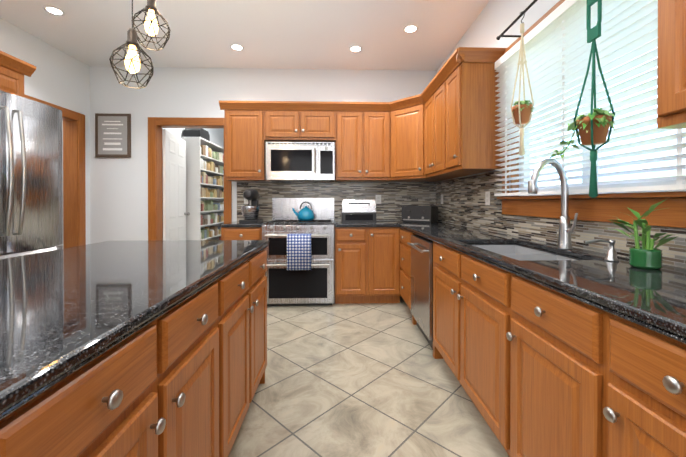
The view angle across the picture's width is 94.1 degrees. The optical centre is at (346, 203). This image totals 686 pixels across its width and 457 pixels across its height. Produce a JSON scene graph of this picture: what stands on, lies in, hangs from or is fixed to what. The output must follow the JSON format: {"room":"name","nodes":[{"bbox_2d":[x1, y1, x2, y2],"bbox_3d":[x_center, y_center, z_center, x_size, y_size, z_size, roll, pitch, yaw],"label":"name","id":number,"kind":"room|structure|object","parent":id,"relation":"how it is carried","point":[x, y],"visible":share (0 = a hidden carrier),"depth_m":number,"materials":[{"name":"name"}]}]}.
{"room":"kitchen","nodes":[
{"label":"kitchen","id":0,"kind":"room"},
{"bbox_2d":[0,18,89,244],"bbox_3d":[-3.204,-0.275,0.411,0.140,2.870,7.250,0,0,-2],"label":"wall","id":1,"kind":"structure","parent":0,"point":[58,77],"depth_m":3.53,"materials":[{"name":"white paint"}]},
{"bbox_2d":[0,51,35,96],"bbox_3d":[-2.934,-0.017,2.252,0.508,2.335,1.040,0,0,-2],"label":"upper cabinet","id":2,"kind":"object","parent":1,"relation":"attached to","point":[14,70],"visible":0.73,"depth_m":2.61,"materials":[{"name":"brown wood"}]},
{"bbox_2d":[24,94,85,248],"bbox_3d":[-3.303,0.029,3.461,0.188,2.230,0.960,0,0,-2],"label":"door frame","id":3,"kind":"structure","parent":1,"relation":"attached to","point":[74,213],"depth_m":3.84,"materials":[{"name":"brown wood"}]},
{"bbox_2d":[61,120,62,244],"bbox_3d":[-4.082,-0.299,4.912,1.340,2.870,0.100,0,0,-2],"label":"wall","id":4,"kind":"structure","parent":0,"point":[62,153],"depth_m":4.84,"materials":[{"name":"white paint"}]},
{"bbox_2d":[162,128,223,152],"bbox_3d":[-2.720,-0.303,5.849,0.100,2.870,3.310,0,0,-2],"label":"wall","id":5,"kind":"structure","parent":0,"point":[216,136],"depth_m":6.38,"materials":[{"name":"white paint"}]},
{"bbox_2d":[163,129,189,239],"bbox_3d":[-2.469,0.076,4.609,0.149,2.100,0.823,0,0,-2],"label":"pantry door","id":6,"kind":"structure","parent":5,"relation":"in","point":[174,188],"depth_m":4.51,"materials":[{"name":"white paint"}]},
{"bbox_2d":[0,0,489,70],"bbox_3d":[-1.757,-1.769,2.154,6.260,0.100,10.940,0,0,-2],"label":"ceiling","id":7,"kind":"structure","parent":0,"point":[296,34],"depth_m":3.19,"materials":[{"name":"white paint"}]},
{"bbox_2d":[43,5,64,15],"bbox_3d":[-2.608,-1.718,2.848,0.148,0.008,0.148,0,0,43],"label":"recessed light","id":8,"kind":"object","parent":7,"relation":"in","point":[51,9],"depth_m":2.84,"materials":[{"name":"white paint"}]},
{"bbox_2d":[109,0,153,88],"bbox_3d":[-0.975,-1.126,1.451,0.188,1.175,0.164,0,0,-2],"label":"pendant light","id":9,"kind":"object","parent":7,"relation":"hanging from","point":[132,63],"visible":1,"depth_m":1.44,"materials":[{"name":"black metal"}]},
{"bbox_2d":[131,0,170,50],"bbox_3d":[-0.979,-1.252,1.600,0.188,0.925,0.164,0,0,-2],"label":"pendant light","id":10,"kind":"object","parent":7,"relation":"hanging from","point":[151,24],"visible":0.96,"depth_m":1.59,"materials":[{"name":"black metal"}]},
{"bbox_2d":[230,44,243,49],"bbox_3d":[-1.208,-1.722,3.522,0.148,0.008,0.148,0,0,43],"label":"recessed light","id":11,"kind":"object","parent":7,"relation":"in","point":[234,46],"depth_m":3.52,"materials":[{"name":"white paint"}]},
{"bbox_2d":[349,45,361,51],"bbox_3d":[0.101,-1.722,3.562,0.148,0.008,0.148,0,0,-11],"label":"recessed light","id":12,"kind":"object","parent":7,"relation":"in","point":[355,48],"depth_m":3.55,"materials":[{"name":"white paint"}]},
{"bbox_2d":[403,24,417,32],"bbox_3d":[0.634,-1.720,3.148,0.148,0.008,0.148,0,0,43],"label":"recessed light","id":13,"kind":"object","parent":7,"relation":"in","point":[411,28],"depth_m":3.14,"materials":[{"name":"white paint"}]},
{"bbox_2d":[90,66,435,290],"bbox_3d":[-1.038,-0.295,4.175,4.700,2.870,0.140,0,0,-2],"label":"wall","id":14,"kind":"structure","parent":0,"point":[118,199],"depth_m":4.06,"materials":[{"name":"white paint"}]},
{"bbox_2d":[95,113,130,157],"bbox_3d":[-2.945,-0.854,4.027,0.430,0.550,0.025,0,0,-2],"label":"picture frame","id":15,"kind":"object","parent":14,"relation":"attached to","point":[112,135],"visible":1,"depth_m":4.01,"materials":[{"name":"brown wood"}]},
{"bbox_2d":[148,117,231,240],"bbox_3d":[-1.996,0.025,4.138,1.047,2.230,0.158,0,0,-2],"label":"door frame","id":16,"kind":"structure","parent":14,"relation":"attached to","point":[156,125],"depth_m":4.06,"materials":[{"name":"brown wood"}]},
{"bbox_2d":[223,101,267,180],"bbox_3d":[-1.212,-0.736,3.925,0.464,0.916,0.340,0,0,-2],"label":"upper cabinet","id":17,"kind":"object","parent":14,"relation":"attached to","point":[245,145],"depth_m":3.76,"materials":[{"name":"brown wood"}]},
{"bbox_2d":[263,101,302,141],"bbox_3d":[-0.769,-0.974,3.937,0.423,0.440,0.340,0,0,-2],"label":"upper cabinet","id":18,"kind":"object","parent":14,"relation":"attached to","point":[280,118],"depth_m":3.77,"materials":[{"name":"brown wood"}]},
{"bbox_2d":[266,142,334,181],"bbox_3d":[-0.544,-0.493,3.887,0.800,0.440,0.455,0,0,-2],"label":"microwave","id":19,"kind":"object","parent":18,"relation":"attached to","point":[300,161],"visible":1,"depth_m":3.71,"materials":[{"name":"silver metal"}]},
{"bbox_2d":[299,101,334,141],"bbox_3d":[-0.346,-0.974,3.950,0.423,0.440,0.340,0,0,-2],"label":"upper cabinet","id":20,"kind":"object","parent":14,"relation":"attached to","point":[316,118],"depth_m":3.78,"materials":[{"name":"brown wood"}]},
{"bbox_2d":[237,182,432,220],"bbox_3d":[-0.132,-0.023,4.129,2.550,0.497,0.007,0,0,-2],"label":"tile backsplash","id":21,"kind":"structure","parent":14,"relation":"attached to","point":[394,195],"depth_m":4.13,"materials":[{"name":"tile"}]},
{"bbox_2d":[376,195,380,203],"bbox_3d":[0.414,-0.050,4.137,0.072,0.116,0.008,0,0,-2],"label":"electrical outlet plate","id":22,"kind":"object","parent":21,"relation":"attached to","point":[378,197],"depth_m":4.14,"materials":[{"name":"white paint"}]},
{"bbox_2d":[335,103,362,181],"bbox_3d":[0.030,-0.736,3.963,0.330,0.916,0.340,0,0,-2],"label":"upper cabinet","id":23,"kind":"object","parent":14,"relation":"attached to","point":[348,116],"depth_m":3.80,"materials":[{"name":"brown wood"}]},
{"bbox_2d":[363,103,390,181],"bbox_3d":[0.360,-0.736,3.973,0.330,0.916,0.340,0,0,-2],"label":"upper cabinet","id":24,"kind":"object","parent":14,"relation":"attached to","point":[376,116],"depth_m":3.81,"materials":[{"name":"brown wood"}]},
{"bbox_2d":[391,92,446,181],"bbox_3d":[0.856,-0.735,3.832,0.652,0.916,0.652,0,0,-2],"label":"upper cabinet","id":25,"kind":"object","parent":14,"relation":"attached to","point":[406,113],"depth_m":3.65,"materials":[{"name":"brown wood"}]},
{"bbox_2d":[228,291,509,456],"bbox_3d":[-1.757,1.201,2.169,6.260,0.100,10.940,0,0,-2],"label":"floor","id":26,"kind":"structure","parent":0,"point":[363,380],"depth_m":1.91,"materials":[{"name":"tile"}]},
{"bbox_2d":[0,90,62,258],"bbox_3d":[-2.726,0.185,2.237,0.867,1.930,0.915,0,0,-2],"label":"fridge","id":27,"kind":"object","parent":26,"relation":"on","point":[31,201],"visible":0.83,"depth_m":2.39,"materials":[{"name":"grey metal"}]},
{"bbox_2d":[0,244,268,456],"bbox_3d":[-0.957,0.721,0.556,1.060,0.876,2.954,0,0,-2],"label":"kitchen island","id":28,"kind":"object","parent":26,"relation":"on","point":[153,348],"depth_m":0.84,"materials":[{"name":"brown wood"}]},
{"bbox_2d":[0,240,269,415],"bbox_3d":[-0.957,0.264,0.553,1.020,0.038,2.990,0,0,-2],"label":"island countertop","id":29,"kind":"structure","parent":28,"relation":"on","point":[59,308],"depth_m":0.86,"materials":[{"name":"black stone"}]},
{"bbox_2d":[181,128,223,239],"bbox_3d":[-2.525,-0.050,6.061,0.296,2.360,1.900,0,0,-2],"label":"shelf unit","id":30,"kind":"object","parent":26,"relation":"on","point":[204,184],"visible":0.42,"depth_m":5.32,"materials":[{"name":"white paint"}]},
{"bbox_2d":[220,225,261,239],"bbox_3d":[-1.168,0.704,3.806,0.445,0.876,0.595,0,0,-2],"label":"base cabinet","id":31,"kind":"object","parent":26,"relation":"on","point":[228,232],"depth_m":3.51,"materials":[{"name":"brown wood"}]},
{"bbox_2d":[224,221,268,224],"bbox_3d":[-1.170,0.247,3.800,0.452,0.038,0.603,0,0,-2],"label":"countertop","id":32,"kind":"structure","parent":31,"relation":"on","point":[235,222],"depth_m":3.60,"materials":[{"name":"black stone"}]},
{"bbox_2d":[239,188,262,222],"bbox_3d":[-1.125,0.027,3.766,0.216,0.400,0.335,0,0,-2],"label":"stand mixer","id":33,"kind":"object","parent":32,"relation":"on","point":[250,212],"visible":0.98,"depth_m":3.66,"materials":[{"name":"black plastic"}]},
{"bbox_2d":[262,198,333,305],"bbox_3d":[-0.540,0.537,3.771,0.792,1.210,0.687,0,0,-2],"label":"range","id":34,"kind":"object","parent":26,"relation":"on","point":[300,264],"visible":0.9,"depth_m":3.50,"materials":[{"name":"silver metal"}]},
{"bbox_2d":[287,234,310,269],"bbox_3d":[-0.511,0.526,3.445,0.260,0.386,0.035,0,0,-2],"label":"towel","id":35,"kind":"object","parent":34,"relation":"hanging from","point":[298,245],"depth_m":3.43,"materials":[{"name":"blue fabric"}]},
{"bbox_2d":[292,201,313,220],"bbox_3d":[-0.529,0.094,3.912,0.274,0.232,0.210,0,0,-2],"label":"kettle","id":36,"kind":"object","parent":34,"relation":"on","point":[305,214],"visible":1,"depth_m":3.85,"materials":[{"name":"blue metal"}]},
{"bbox_2d":[407,235,432,348],"bbox_3d":[0.861,0.719,2.711,0.593,0.847,0.600,0,0,-2],"label":"dishwasher","id":37,"kind":"object","parent":26,"relation":"on","point":[421,280],"visible":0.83,"depth_m":2.59,"materials":[{"name":"silver metal"}]},
{"bbox_2d":[335,221,685,456],"bbox_3d":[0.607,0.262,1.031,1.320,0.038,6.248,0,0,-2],"label":"base cabinets","id":38,"kind":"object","parent":26,"relation":"on","point":[575,352],"depth_m":1.13,"materials":[{"name":"brown wood"}]},
{"bbox_2d":[341,199,375,222],"bbox_3d":[0.142,0.089,3.853,0.400,0.275,0.400,0,0,-2],"label":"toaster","id":39,"kind":"object","parent":38,"relation":"on","point":[358,210],"visible":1,"depth_m":3.70,"materials":[{"name":"white plastic"}]},
{"bbox_2d":[402,206,437,222],"bbox_3d":[0.878,0.129,3.827,0.360,0.197,0.280,0,0,33],"label":"toaster","id":40,"kind":"object","parent":38,"relation":"on","point":[421,214],"visible":1,"depth_m":3.72,"materials":[{"name":"black plastic"}]},
{"bbox_2d":[528,158,577,249],"bbox_3d":[1.065,0.002,1.648,0.227,0.472,0.109,0,0,-2],"label":"faucet","id":41,"kind":"object","parent":38,"relation":"on","point":[565,232],"visible":1,"depth_m":1.66,"materials":[{"name":"silver metal"}]},
{"bbox_2d":[585,239,618,260],"bbox_3d":[1.077,0.196,1.338,0.120,0.089,0.050,0,0,-2],"label":"soap dispenser","id":42,"kind":"object","parent":38,"relation":"on","point":[611,253],"visible":1,"depth_m":1.33,"materials":[{"name":"silver metal"}]},
{"bbox_2d":[605,199,677,269],"bbox_3d":[1.082,0.112,1.198,0.165,0.258,0.307,0,0,-2],"label":"bamboo plant","id":43,"kind":"object","parent":38,"relation":"on","point":[646,255],"visible":1,"depth_m":1.18,"materials":[{"name":"green plant"}]},
{"bbox_2d":[436,0,685,268],"bbox_3d":[1.354,-0.276,0.551,0.140,2.870,7.250,0,0,-2],"label":"wall","id":44,"kind":"structure","parent":0,"point":[494,19],"depth_m":2.52,"materials":[{"name":"white paint"}]},
{"bbox_2d":[423,87,430,178],"bbox_3d":[1.027,-0.733,3.341,0.340,0.916,0.340,0,0,-2],"label":"upper cabinet","id":45,"kind":"object","parent":44,"relation":"attached to","point":[426,94],"depth_m":3.38,"materials":[{"name":"brown wood"}]},
{"bbox_2d":[431,71,467,178],"bbox_3d":[1.037,-0.731,3.001,0.340,0.916,0.340,0,0,-2],"label":"upper cabinet","id":46,"kind":"object","parent":44,"relation":"attached to","point":[441,127],"depth_m":3.07,"materials":[{"name":"brown wood"}]},
{"bbox_2d":[443,47,505,174],"bbox_3d":[1.048,-0.729,2.662,0.340,0.916,0.340,0,0,-2],"label":"upper cabinet","id":47,"kind":"object","parent":44,"relation":"attached to","point":[469,89],"depth_m":2.49,"materials":[{"name":"brown wood"}]},
{"bbox_2d":[496,0,537,39],"bbox_3d":[1.153,-1.142,1.671,0.192,0.060,1.102,0,0,-2],"label":"hanging rod","id":48,"kind":"object","parent":44,"relation":"attached to","point":[515,20],"visible":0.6,"depth_m":2.04,"materials":[{"name":"black metal"}]},
{"bbox_2d":[511,11,533,155],"bbox_3d":[1.062,-0.722,1.929,0.133,0.874,0.150,0,0,-2],"label":"hanging planter","id":49,"kind":"object","parent":48,"relation":"hanging from","point":[521,111],"visible":1,"depth_m":1.92,"materials":[{"name":"beige fabric"}]},
{"bbox_2d":[549,0,618,197],"bbox_3d":[1.076,-0.589,1.479,0.172,1.136,0.355,0,0,-2],"label":"hanging planter","id":50,"kind":"object","parent":48,"relation":"hanging from","point":[591,128],"visible":1,"depth_m":1.38,"materials":[{"name":"green fabric"}]},
{"bbox_2d":[433,171,685,267],"bbox_3d":[1.265,-0.007,1.050,0.007,0.497,6.249,0,0,-2],"label":"tile backsplash","id":51,"kind":"structure","parent":44,"relation":"attached to","point":[463,204],"depth_m":2.29,"materials":[{"name":"tile"}]},
{"bbox_2d":[485,191,489,204],"bbox_3d":[1.204,-0.042,2.725,0.008,0.116,0.072,0,0,-2],"label":"electrical outlet plate","id":52,"kind":"object","parent":51,"relation":"attached to","point":[487,198],"depth_m":2.72,"materials":[{"name":"white paint"}]},
{"bbox_2d":[497,0,685,227],"bbox_3d":[1.285,-0.539,1.758,0.175,1.257,1.470,0,0,-2],"label":"window","id":53,"kind":"structure","parent":44,"relation":"in","point":[604,207],"depth_m":1.60,"materials":[{"name":"brown wood"}]},
{"bbox_2d":[494,0,685,195],"bbox_3d":[1.200,-0.570,1.765,0.053,1.038,1.439,0,0,-2],"label":"window blinds","id":54,"kind":"object","parent":53,"relation":"attached to","point":[557,48],"visible":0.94,"depth_m":1.62,"materials":[{"name":"white plastic"}]},
{"bbox_2d":[657,0,685,128],"bbox_3d":[1.107,-0.702,0.727,0.340,0.950,0.500,0,0,-2],"label":"upper cabinet","id":55,"kind":"object","parent":44,"relation":"attached to","point":[671,87],"visible":1,"depth_m":0.90,"materials":[{"name":"brown wood"}]},
{"label":"outside","id":56,"kind":"structure","parent":0,"visible":0},
{"bbox_2d":[530,37,685,185],"bbox_3d":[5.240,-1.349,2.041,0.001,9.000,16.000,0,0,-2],"label":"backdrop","id":57,"kind":"structure","parent":56,"point":[648,165],"depth_m":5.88,"materials":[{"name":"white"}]}
]}

